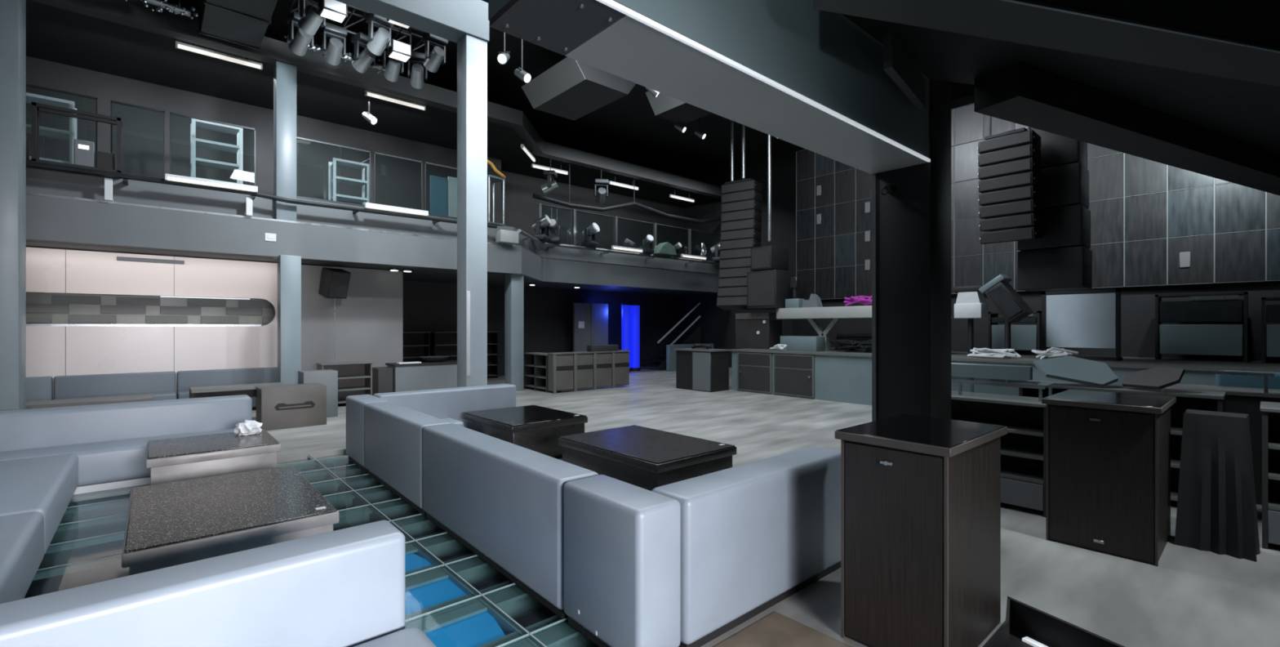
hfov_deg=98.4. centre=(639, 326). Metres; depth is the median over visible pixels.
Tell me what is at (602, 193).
lamp
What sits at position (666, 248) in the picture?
equipment case
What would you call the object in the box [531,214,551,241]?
lamp
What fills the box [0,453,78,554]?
module
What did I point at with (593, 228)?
lamp
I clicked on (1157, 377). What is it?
sheet
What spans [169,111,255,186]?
frame
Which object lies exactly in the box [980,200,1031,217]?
grille
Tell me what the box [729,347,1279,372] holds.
trim
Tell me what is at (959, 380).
glass tray
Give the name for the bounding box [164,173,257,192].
tube light
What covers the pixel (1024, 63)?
trim
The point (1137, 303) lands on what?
wall
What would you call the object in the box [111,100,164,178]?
frame
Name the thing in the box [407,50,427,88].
lamp
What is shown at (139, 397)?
side table
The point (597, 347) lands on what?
equipment case
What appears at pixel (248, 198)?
bracket
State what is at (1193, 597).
floor
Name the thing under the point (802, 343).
equipment case
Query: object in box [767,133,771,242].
pole
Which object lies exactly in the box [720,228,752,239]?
grille
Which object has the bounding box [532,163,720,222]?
pipe
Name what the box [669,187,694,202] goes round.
tube light
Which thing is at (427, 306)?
wall
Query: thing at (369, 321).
wall panel
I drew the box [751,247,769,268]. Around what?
grille
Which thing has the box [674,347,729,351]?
countertop
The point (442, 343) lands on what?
shelf unit
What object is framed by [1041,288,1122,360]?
screen
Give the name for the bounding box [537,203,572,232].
frame
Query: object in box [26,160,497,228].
pipe
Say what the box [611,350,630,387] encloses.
cupboard
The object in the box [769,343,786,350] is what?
cable coil
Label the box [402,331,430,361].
shelf unit
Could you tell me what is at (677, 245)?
lamp
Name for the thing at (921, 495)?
base cabinet
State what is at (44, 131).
shelf
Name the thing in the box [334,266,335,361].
trim
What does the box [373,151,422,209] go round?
pane
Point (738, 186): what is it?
grille
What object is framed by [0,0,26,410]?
column
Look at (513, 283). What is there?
column
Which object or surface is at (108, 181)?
bracket
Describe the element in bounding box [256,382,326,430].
storage box
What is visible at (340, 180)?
shelf
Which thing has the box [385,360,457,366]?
countertop
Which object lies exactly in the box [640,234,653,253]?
lamp
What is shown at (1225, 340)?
equipment rack
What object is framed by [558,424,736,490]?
coffee table
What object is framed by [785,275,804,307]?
lamp
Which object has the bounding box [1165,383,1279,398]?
countertop
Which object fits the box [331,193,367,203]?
shelf
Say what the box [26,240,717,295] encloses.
ceiling
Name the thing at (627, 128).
ceiling
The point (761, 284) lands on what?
grille
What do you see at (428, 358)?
basin
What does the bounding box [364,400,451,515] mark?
module
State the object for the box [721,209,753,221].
grille
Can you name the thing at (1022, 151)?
grille
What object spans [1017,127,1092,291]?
subwoofer
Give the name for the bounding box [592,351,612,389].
cupboard
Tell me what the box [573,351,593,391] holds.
cupboard
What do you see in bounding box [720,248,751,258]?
grille
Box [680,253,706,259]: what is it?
tube light
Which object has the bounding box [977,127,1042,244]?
speaker
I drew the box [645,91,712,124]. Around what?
ceiling baffle
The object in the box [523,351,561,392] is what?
shelf unit
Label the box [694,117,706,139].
spot lamp
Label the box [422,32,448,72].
lamp
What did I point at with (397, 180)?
wall
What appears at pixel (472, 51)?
column
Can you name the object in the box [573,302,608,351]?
door
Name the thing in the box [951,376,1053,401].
rack
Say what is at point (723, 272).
grille
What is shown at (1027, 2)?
trim
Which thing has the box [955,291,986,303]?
hood
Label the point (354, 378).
shelf unit
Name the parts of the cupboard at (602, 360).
rail, drawer, door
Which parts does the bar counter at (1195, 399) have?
panel, shelf, shelf, shelf, panel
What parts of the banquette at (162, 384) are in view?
seat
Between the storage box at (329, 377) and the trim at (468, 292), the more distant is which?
the storage box at (329, 377)
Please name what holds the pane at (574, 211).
on the wall at (38, 180)
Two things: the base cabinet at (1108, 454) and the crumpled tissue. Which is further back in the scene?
the crumpled tissue
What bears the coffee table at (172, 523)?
on the glass
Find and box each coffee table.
[121,465,339,575]
[146,428,280,484]
[463,404,587,457]
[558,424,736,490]
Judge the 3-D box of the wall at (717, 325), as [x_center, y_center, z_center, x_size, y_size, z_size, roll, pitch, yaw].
[8.978,-2.500,16.581,0.200,8.300,21.000,0,0,-41]
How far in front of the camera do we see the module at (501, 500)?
3.65 m
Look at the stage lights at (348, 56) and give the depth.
10.18 m
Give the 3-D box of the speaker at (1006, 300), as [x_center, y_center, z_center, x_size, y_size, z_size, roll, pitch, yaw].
[6.857,-0.196,10.353,0.520,1.551,0.760,0,0,-41]
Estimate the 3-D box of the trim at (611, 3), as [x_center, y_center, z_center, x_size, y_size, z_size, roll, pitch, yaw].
[0.988,-1.255,3.114,3.200,0.020,0.015,0,0,-41]
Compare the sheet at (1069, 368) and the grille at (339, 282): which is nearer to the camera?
the sheet at (1069, 368)
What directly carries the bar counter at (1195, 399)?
on the floor at (1193, 597)
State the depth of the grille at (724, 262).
15.17 m
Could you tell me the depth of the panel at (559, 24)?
2.26 m
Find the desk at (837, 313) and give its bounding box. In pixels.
[776,304,951,350]
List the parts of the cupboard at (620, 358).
rail, drawer, door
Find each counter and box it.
[372,360,457,395]
[674,343,729,391]
[732,351,1215,404]
[1018,379,1226,500]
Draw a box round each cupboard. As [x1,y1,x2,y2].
[547,351,573,393]
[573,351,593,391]
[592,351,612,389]
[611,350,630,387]
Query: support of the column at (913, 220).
on the floor at (1193, 597)
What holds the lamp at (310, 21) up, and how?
hanging from the lighting truss
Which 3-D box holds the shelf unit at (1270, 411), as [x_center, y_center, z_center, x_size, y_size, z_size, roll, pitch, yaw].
[5.314,1.125,3.711,0.520,1.050,1.520,0,0,-41]
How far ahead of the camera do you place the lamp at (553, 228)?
16.37 m
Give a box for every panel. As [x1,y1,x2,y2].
[301,264,402,370]
[405,552,505,646]
[429,174,457,217]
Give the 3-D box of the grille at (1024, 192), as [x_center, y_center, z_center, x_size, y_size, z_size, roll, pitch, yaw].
[5.870,-2.110,8.882,0.022,0.160,0.700,0,0,-41]
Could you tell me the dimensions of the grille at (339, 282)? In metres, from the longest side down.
0.560 x 0.400 x 0.012 m
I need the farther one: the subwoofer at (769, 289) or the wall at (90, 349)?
the subwoofer at (769, 289)
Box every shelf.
[26,92,69,108]
[26,124,69,140]
[29,155,69,163]
[195,119,239,134]
[195,137,239,153]
[195,157,239,171]
[195,177,239,183]
[331,158,367,169]
[331,175,367,186]
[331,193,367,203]
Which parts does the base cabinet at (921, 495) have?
door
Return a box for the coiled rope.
[487,159,505,178]
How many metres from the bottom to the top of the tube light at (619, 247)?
0.105 m
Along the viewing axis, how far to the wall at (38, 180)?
10.69 m
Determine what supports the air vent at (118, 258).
attached to the wall at (90, 349)
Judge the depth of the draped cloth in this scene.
4.03 m
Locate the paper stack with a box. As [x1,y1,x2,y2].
[396,361,421,364]
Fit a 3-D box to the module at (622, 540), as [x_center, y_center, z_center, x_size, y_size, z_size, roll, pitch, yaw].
[0.121,1.255,3.108,0.902,0.790,0.672,0,0,-40]
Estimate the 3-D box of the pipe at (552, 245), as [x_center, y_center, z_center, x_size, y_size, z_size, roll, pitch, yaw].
[-0.241,-2.442,18.548,1.603,0.155,10.536,0,0,41]
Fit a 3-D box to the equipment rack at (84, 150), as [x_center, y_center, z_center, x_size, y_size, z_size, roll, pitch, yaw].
[-9.041,-2.980,8.894,1.000,0.930,0.300,0,0,-41]
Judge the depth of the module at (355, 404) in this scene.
6.51 m
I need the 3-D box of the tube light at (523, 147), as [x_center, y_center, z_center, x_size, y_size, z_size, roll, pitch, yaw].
[-3.134,-5.035,15.501,0.070,0.440,1.300,0,0,4]
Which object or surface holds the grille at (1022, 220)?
attached to the speaker at (1009, 172)
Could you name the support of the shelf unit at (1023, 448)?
on the floor at (1193, 597)
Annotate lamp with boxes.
[286,10,314,56]
[297,0,325,35]
[320,22,346,65]
[351,31,375,73]
[361,95,377,124]
[365,13,394,55]
[382,46,404,81]
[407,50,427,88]
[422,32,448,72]
[497,31,510,64]
[514,39,531,83]
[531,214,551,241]
[541,155,558,195]
[546,217,561,243]
[581,222,599,247]
[593,169,608,204]
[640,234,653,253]
[645,87,659,97]
[671,241,681,257]
[674,122,686,133]
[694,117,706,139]
[710,242,720,262]
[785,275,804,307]
[952,284,987,354]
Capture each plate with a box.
[265,232,275,241]
[577,320,584,328]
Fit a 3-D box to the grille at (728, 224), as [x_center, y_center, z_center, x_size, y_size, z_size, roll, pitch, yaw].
[2.677,-2.808,15.255,0.940,0.220,0.023,0,0,34]
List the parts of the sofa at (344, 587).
seat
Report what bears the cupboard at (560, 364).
on the floor at (1193, 597)
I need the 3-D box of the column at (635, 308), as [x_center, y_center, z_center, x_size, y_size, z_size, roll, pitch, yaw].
[-0.181,0.390,20.771,0.391,2.520,0.391,0,0,-41]
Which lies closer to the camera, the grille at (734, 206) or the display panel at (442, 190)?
the display panel at (442, 190)
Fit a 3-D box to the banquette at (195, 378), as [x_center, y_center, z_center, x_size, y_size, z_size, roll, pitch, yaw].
[-7.994,1.250,10.988,1.860,0.800,0.658,0,0,-41]
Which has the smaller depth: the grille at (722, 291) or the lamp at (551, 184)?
the grille at (722, 291)
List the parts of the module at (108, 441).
seat, backrest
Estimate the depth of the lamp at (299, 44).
9.34 m
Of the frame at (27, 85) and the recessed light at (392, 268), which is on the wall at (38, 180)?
the frame at (27, 85)
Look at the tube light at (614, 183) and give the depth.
19.17 m
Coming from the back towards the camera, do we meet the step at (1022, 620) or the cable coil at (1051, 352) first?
the cable coil at (1051, 352)
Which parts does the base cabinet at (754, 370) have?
door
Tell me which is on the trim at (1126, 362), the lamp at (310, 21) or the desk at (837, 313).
the desk at (837, 313)
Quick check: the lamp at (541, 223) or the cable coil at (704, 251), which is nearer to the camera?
the lamp at (541, 223)
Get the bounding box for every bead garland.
[124,0,198,18]
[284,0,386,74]
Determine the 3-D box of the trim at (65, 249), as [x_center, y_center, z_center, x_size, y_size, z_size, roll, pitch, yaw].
[-9.496,-0.250,10.129,1.456,2.200,0.004,0,0,-41]
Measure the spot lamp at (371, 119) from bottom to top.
0.760 m
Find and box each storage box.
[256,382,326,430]
[297,368,337,417]
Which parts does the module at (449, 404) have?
seat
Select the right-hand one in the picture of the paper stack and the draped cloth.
the draped cloth
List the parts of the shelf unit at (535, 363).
panel, shelf, shelf, shelf, panel, panel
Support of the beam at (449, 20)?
on the column at (472, 51)
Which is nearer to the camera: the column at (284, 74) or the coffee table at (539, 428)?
the coffee table at (539, 428)
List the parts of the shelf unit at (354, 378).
panel, shelf, panel, shelf, shelf, panel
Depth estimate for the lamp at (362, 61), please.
9.99 m
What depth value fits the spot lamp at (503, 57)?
9.54 m
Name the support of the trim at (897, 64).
attached to the beam at (823, 56)
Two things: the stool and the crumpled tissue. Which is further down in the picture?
the crumpled tissue
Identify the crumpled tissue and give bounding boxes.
[234,419,262,435]
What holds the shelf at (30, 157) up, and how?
attached to the ladder rack at (70, 135)
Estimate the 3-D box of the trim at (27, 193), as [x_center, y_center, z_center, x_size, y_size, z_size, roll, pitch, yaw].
[-4.713,-2.053,13.400,1.481,0.035,24.640,0,0,43]
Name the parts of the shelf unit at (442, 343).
panel, shelf, shelf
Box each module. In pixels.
[0,394,252,494]
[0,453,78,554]
[0,511,44,603]
[346,394,387,471]
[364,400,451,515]
[373,383,515,427]
[422,422,599,617]
[563,474,680,646]
[652,445,840,646]
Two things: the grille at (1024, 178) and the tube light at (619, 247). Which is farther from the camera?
the tube light at (619, 247)
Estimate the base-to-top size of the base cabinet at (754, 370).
0.960 m
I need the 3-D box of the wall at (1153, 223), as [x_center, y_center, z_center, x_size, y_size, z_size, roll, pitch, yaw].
[8.536,-2.920,11.525,0.150,4.308,12.018,0,0,-41]
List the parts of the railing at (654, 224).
post, handrail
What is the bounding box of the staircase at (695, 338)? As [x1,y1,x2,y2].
[640,302,700,370]
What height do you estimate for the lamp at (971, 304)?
1.400 m
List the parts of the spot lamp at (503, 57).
stem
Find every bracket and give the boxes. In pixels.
[104,177,113,201]
[244,195,252,216]
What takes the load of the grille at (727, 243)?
attached to the speaker at (740, 199)
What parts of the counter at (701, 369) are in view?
cable coil, panel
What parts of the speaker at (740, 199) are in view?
fly frame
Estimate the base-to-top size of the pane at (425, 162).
1.250 m
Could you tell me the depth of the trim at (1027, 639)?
3.16 m
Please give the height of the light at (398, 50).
1.762 m
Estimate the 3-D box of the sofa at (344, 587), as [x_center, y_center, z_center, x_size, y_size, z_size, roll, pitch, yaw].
[-2.109,1.255,0.994,3.550,0.790,0.980,0,0,-41]
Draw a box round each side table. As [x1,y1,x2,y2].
[26,393,153,408]
[189,382,285,398]
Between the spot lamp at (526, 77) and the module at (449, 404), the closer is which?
the module at (449, 404)
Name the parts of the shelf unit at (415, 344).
shelf, shelf, panel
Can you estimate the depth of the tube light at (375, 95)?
12.43 m
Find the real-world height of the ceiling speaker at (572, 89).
1.210 m
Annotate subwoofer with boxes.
[746,269,793,309]
[751,244,788,271]
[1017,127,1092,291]
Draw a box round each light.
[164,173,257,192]
[175,40,262,70]
[317,0,347,22]
[364,89,426,111]
[364,202,428,216]
[386,18,409,28]
[386,25,411,62]
[389,266,399,271]
[402,267,412,271]
[520,138,535,161]
[531,155,568,174]
[608,173,638,190]
[611,245,643,252]
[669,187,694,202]
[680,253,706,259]
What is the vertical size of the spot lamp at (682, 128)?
1.355 m
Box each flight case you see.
[735,312,782,348]
[835,333,871,351]
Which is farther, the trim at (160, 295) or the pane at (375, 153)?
the pane at (375, 153)
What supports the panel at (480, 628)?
attached to the floor at (1193, 597)
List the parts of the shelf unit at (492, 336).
panel, panel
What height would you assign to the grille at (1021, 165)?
0.160 m
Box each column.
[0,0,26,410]
[273,61,296,258]
[277,254,301,384]
[457,34,487,386]
[504,273,523,390]
[621,302,631,371]
[631,303,639,370]
[876,79,951,420]
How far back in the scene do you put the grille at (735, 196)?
15.28 m
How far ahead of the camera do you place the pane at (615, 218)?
18.61 m
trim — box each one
[26,191,718,275]
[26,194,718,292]
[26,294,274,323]
[26,323,261,325]
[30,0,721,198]
[36,453,568,646]
[65,248,174,375]
[160,295,249,299]
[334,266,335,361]
[466,290,470,375]
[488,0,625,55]
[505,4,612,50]
[596,0,930,162]
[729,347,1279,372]
[871,173,876,421]
[883,33,925,109]
[1000,0,1279,53]
[1022,61,1279,155]
[1022,635,1048,646]
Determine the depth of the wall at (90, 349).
10.35 m
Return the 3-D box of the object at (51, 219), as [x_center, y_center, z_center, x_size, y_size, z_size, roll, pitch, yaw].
[-4.729,-1.690,13.419,1.574,0.680,24.649,0,0,43]
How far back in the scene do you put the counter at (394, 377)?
12.75 m
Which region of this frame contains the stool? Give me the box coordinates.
[487,174,505,225]
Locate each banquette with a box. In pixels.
[26,376,53,402]
[53,370,176,400]
[177,366,277,409]
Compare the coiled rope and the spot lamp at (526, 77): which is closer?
the spot lamp at (526, 77)
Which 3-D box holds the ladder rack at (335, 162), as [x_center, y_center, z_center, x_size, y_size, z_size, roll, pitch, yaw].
[-6.579,-2.625,12.490,0.750,2.150,0.440,0,0,-41]
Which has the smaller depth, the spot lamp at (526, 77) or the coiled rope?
the spot lamp at (526, 77)
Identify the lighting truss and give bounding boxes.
[288,0,449,51]
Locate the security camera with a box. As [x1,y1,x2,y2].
[880,184,894,195]
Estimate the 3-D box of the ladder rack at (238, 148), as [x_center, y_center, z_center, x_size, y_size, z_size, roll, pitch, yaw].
[-8.427,-2.775,10.995,0.800,2.450,0.440,0,0,-41]
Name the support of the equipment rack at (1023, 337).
on the trim at (1126, 362)
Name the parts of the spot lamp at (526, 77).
stem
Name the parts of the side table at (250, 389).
leg, modesty panel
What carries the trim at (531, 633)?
on the glass
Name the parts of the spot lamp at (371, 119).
stem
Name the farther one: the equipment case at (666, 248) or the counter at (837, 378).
the equipment case at (666, 248)
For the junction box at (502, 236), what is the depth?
13.60 m
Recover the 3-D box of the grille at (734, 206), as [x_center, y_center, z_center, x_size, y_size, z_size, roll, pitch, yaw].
[2.690,-3.339,15.274,0.940,0.220,0.016,0,0,34]
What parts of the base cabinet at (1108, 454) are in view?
maker plate, door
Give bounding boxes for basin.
[420,355,448,362]
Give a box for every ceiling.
[26,0,720,207]
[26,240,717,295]
[140,0,974,176]
[841,13,1279,154]
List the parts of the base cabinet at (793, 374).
door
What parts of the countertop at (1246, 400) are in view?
rail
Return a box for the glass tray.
[951,376,1053,385]
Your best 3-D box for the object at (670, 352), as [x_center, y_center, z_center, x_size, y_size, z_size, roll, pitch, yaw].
[1.960,1.160,21.291,2.500,0.980,0.150,0,0,-41]
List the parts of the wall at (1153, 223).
panel, panel, panel, panel, panel, service plate, service plate, panel, panel, panel, panel, panel, panel, panel, panel, panel, panel, panel, panel, panel, panel, service plate, service plate, service plate, panel, panel, panel, panel, panel, panel, panel, panel, panel, panel, panel, panel, panel, panel, panel, panel, panel, panel, panel, panel, panel, panel, panel, service plate, panel, panel, panel, panel, panel, panel, panel, panel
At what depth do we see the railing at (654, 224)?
19.81 m
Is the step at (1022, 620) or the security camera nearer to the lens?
the step at (1022, 620)
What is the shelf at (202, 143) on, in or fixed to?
attached to the ladder rack at (238, 148)
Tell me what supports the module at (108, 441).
on the floor at (1193, 597)
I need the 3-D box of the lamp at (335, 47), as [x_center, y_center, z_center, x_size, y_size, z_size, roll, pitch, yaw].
[-5.419,-4.974,9.776,0.357,0.602,0.459,0,0,-41]
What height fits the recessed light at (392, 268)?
0.070 m
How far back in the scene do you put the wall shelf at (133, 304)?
10.59 m
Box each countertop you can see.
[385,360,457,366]
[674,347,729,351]
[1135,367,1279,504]
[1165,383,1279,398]
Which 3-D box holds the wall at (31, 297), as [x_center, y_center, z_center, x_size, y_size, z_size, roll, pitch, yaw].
[-11.241,-0.300,9.121,9.200,0.900,0.050,0,0,-41]
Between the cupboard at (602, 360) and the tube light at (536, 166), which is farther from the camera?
the tube light at (536, 166)
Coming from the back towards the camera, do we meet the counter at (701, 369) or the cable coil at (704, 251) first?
the cable coil at (704, 251)
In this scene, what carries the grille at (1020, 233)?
attached to the speaker at (1009, 172)
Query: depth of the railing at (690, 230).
20.98 m
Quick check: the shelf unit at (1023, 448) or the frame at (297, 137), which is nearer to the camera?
the shelf unit at (1023, 448)
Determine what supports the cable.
hanging from the ceiling at (627, 128)
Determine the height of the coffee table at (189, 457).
0.480 m
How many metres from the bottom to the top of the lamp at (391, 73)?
0.602 m
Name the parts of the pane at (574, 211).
post, handrail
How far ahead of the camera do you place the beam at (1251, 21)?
2.87 m
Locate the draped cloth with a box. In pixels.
[1174,408,1260,561]
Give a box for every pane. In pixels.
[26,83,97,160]
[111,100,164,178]
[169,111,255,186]
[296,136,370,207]
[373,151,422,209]
[424,161,457,219]
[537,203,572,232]
[572,208,613,244]
[613,216,653,249]
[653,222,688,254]
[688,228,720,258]
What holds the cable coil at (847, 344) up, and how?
on the trim at (1126, 362)
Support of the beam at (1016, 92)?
attached to the ceiling at (1249, 112)
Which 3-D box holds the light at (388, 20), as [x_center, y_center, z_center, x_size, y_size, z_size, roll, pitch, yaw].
[-3.802,-5.744,8.773,0.400,1.812,0.290,0,0,-41]
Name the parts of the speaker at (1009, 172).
fly frame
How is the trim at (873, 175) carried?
attached to the column at (913, 220)
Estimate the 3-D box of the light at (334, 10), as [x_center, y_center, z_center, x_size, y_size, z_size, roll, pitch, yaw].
[-4.783,-5.744,8.601,0.400,1.812,0.290,0,0,-41]
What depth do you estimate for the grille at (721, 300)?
15.06 m
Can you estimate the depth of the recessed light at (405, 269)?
12.94 m
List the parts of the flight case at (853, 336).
lid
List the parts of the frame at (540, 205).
post, handrail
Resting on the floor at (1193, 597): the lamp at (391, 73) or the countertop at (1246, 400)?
the countertop at (1246, 400)
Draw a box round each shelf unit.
[316,360,373,404]
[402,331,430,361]
[430,331,457,360]
[487,331,498,377]
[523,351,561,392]
[951,390,1045,516]
[1260,400,1279,549]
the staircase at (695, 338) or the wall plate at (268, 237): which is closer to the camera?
the wall plate at (268, 237)
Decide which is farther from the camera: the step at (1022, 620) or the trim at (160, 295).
the trim at (160, 295)
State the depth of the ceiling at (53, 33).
12.05 m
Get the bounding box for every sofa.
[0,520,436,646]
[1215,369,1279,389]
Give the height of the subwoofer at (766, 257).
0.600 m
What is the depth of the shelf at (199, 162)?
10.95 m
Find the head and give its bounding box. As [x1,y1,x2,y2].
[801,293,822,307]
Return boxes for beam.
[335,0,489,43]
[488,0,929,158]
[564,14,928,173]
[813,0,1279,86]
[974,60,1279,195]
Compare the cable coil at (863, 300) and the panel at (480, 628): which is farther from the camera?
the cable coil at (863, 300)
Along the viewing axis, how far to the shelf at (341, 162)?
12.43 m
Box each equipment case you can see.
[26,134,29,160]
[586,344,618,351]
[652,241,676,256]
[780,335,825,351]
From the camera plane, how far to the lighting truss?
9.96 m
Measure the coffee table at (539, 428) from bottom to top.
0.504 m
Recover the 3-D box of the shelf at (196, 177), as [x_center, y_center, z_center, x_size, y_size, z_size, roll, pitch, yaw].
[-8.427,-2.850,10.995,0.680,0.050,0.440,0,0,-41]
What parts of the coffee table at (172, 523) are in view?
tag plate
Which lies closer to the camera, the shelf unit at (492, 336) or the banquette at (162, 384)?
the banquette at (162, 384)
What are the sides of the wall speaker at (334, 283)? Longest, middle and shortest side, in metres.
0.600 x 0.552 x 0.440 m
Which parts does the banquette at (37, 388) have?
seat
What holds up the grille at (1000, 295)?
attached to the speaker at (1006, 300)
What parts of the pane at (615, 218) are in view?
post, handrail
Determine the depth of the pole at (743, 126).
15.29 m
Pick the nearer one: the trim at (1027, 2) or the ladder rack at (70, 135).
the trim at (1027, 2)
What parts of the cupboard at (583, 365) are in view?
drawer, door, rail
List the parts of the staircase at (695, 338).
handrail, handrail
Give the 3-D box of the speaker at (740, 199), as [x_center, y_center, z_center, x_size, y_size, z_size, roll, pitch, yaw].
[2.764,-2.268,15.383,1.024,3.585,0.866,0,0,34]
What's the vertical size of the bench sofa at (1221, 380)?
1.190 m
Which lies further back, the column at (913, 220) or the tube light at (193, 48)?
the tube light at (193, 48)
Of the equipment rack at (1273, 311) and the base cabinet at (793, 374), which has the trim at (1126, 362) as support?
the equipment rack at (1273, 311)
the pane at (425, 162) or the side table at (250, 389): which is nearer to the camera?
the side table at (250, 389)
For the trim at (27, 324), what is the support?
attached to the wall at (31, 297)
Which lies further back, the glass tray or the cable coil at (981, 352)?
the cable coil at (981, 352)
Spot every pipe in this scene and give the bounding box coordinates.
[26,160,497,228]
[517,228,719,264]
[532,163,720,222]
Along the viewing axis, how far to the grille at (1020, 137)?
8.85 m
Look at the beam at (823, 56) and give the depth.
3.07 m
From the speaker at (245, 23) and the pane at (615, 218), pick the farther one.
the pane at (615, 218)
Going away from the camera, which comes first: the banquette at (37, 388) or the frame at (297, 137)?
the banquette at (37, 388)
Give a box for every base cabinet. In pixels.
[737,351,772,392]
[773,353,814,397]
[835,413,1007,646]
[1041,389,1176,565]
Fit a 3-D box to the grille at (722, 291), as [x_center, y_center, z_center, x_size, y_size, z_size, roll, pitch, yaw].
[2.560,-0.960,15.083,0.940,0.218,0.045,0,0,34]
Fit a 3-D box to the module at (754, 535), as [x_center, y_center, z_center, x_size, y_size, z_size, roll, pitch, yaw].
[0.542,1.255,3.611,1.612,0.790,0.900,0,0,-41]
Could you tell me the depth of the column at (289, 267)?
10.43 m
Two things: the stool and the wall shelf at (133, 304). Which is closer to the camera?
the wall shelf at (133, 304)
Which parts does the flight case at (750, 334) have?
lid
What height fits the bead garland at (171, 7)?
1.657 m
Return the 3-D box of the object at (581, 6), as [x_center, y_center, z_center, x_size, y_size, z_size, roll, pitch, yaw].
[-0.336,-1.246,2.264,0.306,0.008,0.336,0,0,-41]
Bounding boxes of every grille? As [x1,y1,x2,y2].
[328,271,350,297]
[716,296,746,305]
[717,287,746,296]
[718,277,746,286]
[719,267,751,277]
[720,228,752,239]
[720,238,752,248]
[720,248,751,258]
[720,257,751,267]
[721,180,753,193]
[721,190,753,202]
[721,200,753,212]
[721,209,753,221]
[721,219,752,230]
[747,271,774,305]
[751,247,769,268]
[979,130,1030,151]
[979,144,1030,164]
[979,158,1030,177]
[979,172,1031,191]
[980,186,1031,204]
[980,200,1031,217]
[981,213,1031,230]
[981,227,1032,243]
[987,284,1022,318]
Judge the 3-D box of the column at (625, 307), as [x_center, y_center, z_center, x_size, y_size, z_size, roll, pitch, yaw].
[-0.519,0.390,20.473,0.391,2.520,0.391,0,0,-41]
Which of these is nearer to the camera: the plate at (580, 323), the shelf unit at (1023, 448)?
the shelf unit at (1023, 448)
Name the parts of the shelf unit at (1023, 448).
shelf, panel, shelf, shelf, kick panel, panel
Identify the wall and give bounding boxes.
[26,56,501,223]
[26,166,719,273]
[26,246,277,399]
[26,292,275,325]
[402,139,684,375]
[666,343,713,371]
[684,93,974,367]
[792,280,1279,361]
[795,102,1279,299]
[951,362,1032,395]
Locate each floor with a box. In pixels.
[23,366,1279,646]
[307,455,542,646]
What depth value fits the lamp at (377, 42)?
9.34 m
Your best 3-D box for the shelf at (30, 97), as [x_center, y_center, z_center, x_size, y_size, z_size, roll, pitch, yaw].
[-10.047,-3.775,9.166,0.830,0.050,0.440,0,0,-41]
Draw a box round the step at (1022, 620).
[982,596,1122,646]
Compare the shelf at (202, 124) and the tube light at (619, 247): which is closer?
the shelf at (202, 124)
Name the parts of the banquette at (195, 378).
seat, backrest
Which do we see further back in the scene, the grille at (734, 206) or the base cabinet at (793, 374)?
the grille at (734, 206)
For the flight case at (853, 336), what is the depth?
13.28 m
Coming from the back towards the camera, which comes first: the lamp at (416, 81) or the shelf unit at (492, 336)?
the shelf unit at (492, 336)
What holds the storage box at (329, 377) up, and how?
on the floor at (1193, 597)
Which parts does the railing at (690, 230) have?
post, handrail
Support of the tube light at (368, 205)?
attached to the pipe at (125, 177)
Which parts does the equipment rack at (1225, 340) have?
handle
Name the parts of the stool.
leg, leg, seat, frame, leg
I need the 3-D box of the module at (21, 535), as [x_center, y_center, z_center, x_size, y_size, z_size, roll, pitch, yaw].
[-3.669,1.270,2.611,0.950,0.760,2.162,0,0,-41]
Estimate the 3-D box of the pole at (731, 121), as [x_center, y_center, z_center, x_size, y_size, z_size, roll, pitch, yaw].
[2.613,-5.365,15.635,0.098,2.570,0.100,0,0,-41]
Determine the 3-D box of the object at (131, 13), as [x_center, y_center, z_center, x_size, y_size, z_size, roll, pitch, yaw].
[-4.952,-5.315,13.632,24.600,0.370,1.900,0,0,-41]
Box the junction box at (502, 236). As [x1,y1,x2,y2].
[495,229,518,244]
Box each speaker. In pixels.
[199,0,277,49]
[318,266,351,297]
[521,57,635,120]
[716,177,761,310]
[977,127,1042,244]
[978,274,1033,357]
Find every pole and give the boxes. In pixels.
[730,120,733,181]
[742,124,745,179]
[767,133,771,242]
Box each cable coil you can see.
[700,242,706,256]
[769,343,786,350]
[828,338,871,351]
[844,295,871,306]
[967,347,1021,357]
[1031,346,1079,359]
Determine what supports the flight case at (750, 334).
on the trim at (1126, 362)
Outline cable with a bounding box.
[989,115,991,135]
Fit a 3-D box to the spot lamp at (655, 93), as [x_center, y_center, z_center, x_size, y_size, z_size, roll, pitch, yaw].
[0.284,-5.873,12.241,0.327,1.555,0.200,0,0,-9]
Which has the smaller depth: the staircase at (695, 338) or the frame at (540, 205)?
the frame at (540, 205)
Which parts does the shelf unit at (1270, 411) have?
panel, shelf, shelf, shelf, kick panel, panel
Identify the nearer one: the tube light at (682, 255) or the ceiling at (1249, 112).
the ceiling at (1249, 112)
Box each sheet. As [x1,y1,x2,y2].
[1033,355,1118,386]
[1122,366,1185,389]
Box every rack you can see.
[26,92,76,164]
[31,102,121,173]
[190,118,243,184]
[328,157,369,204]
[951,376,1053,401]
[988,311,1041,355]
[1155,291,1248,362]
[1261,297,1279,363]
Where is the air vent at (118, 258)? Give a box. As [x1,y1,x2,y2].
[116,256,184,264]
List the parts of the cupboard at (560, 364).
drawer, door, rail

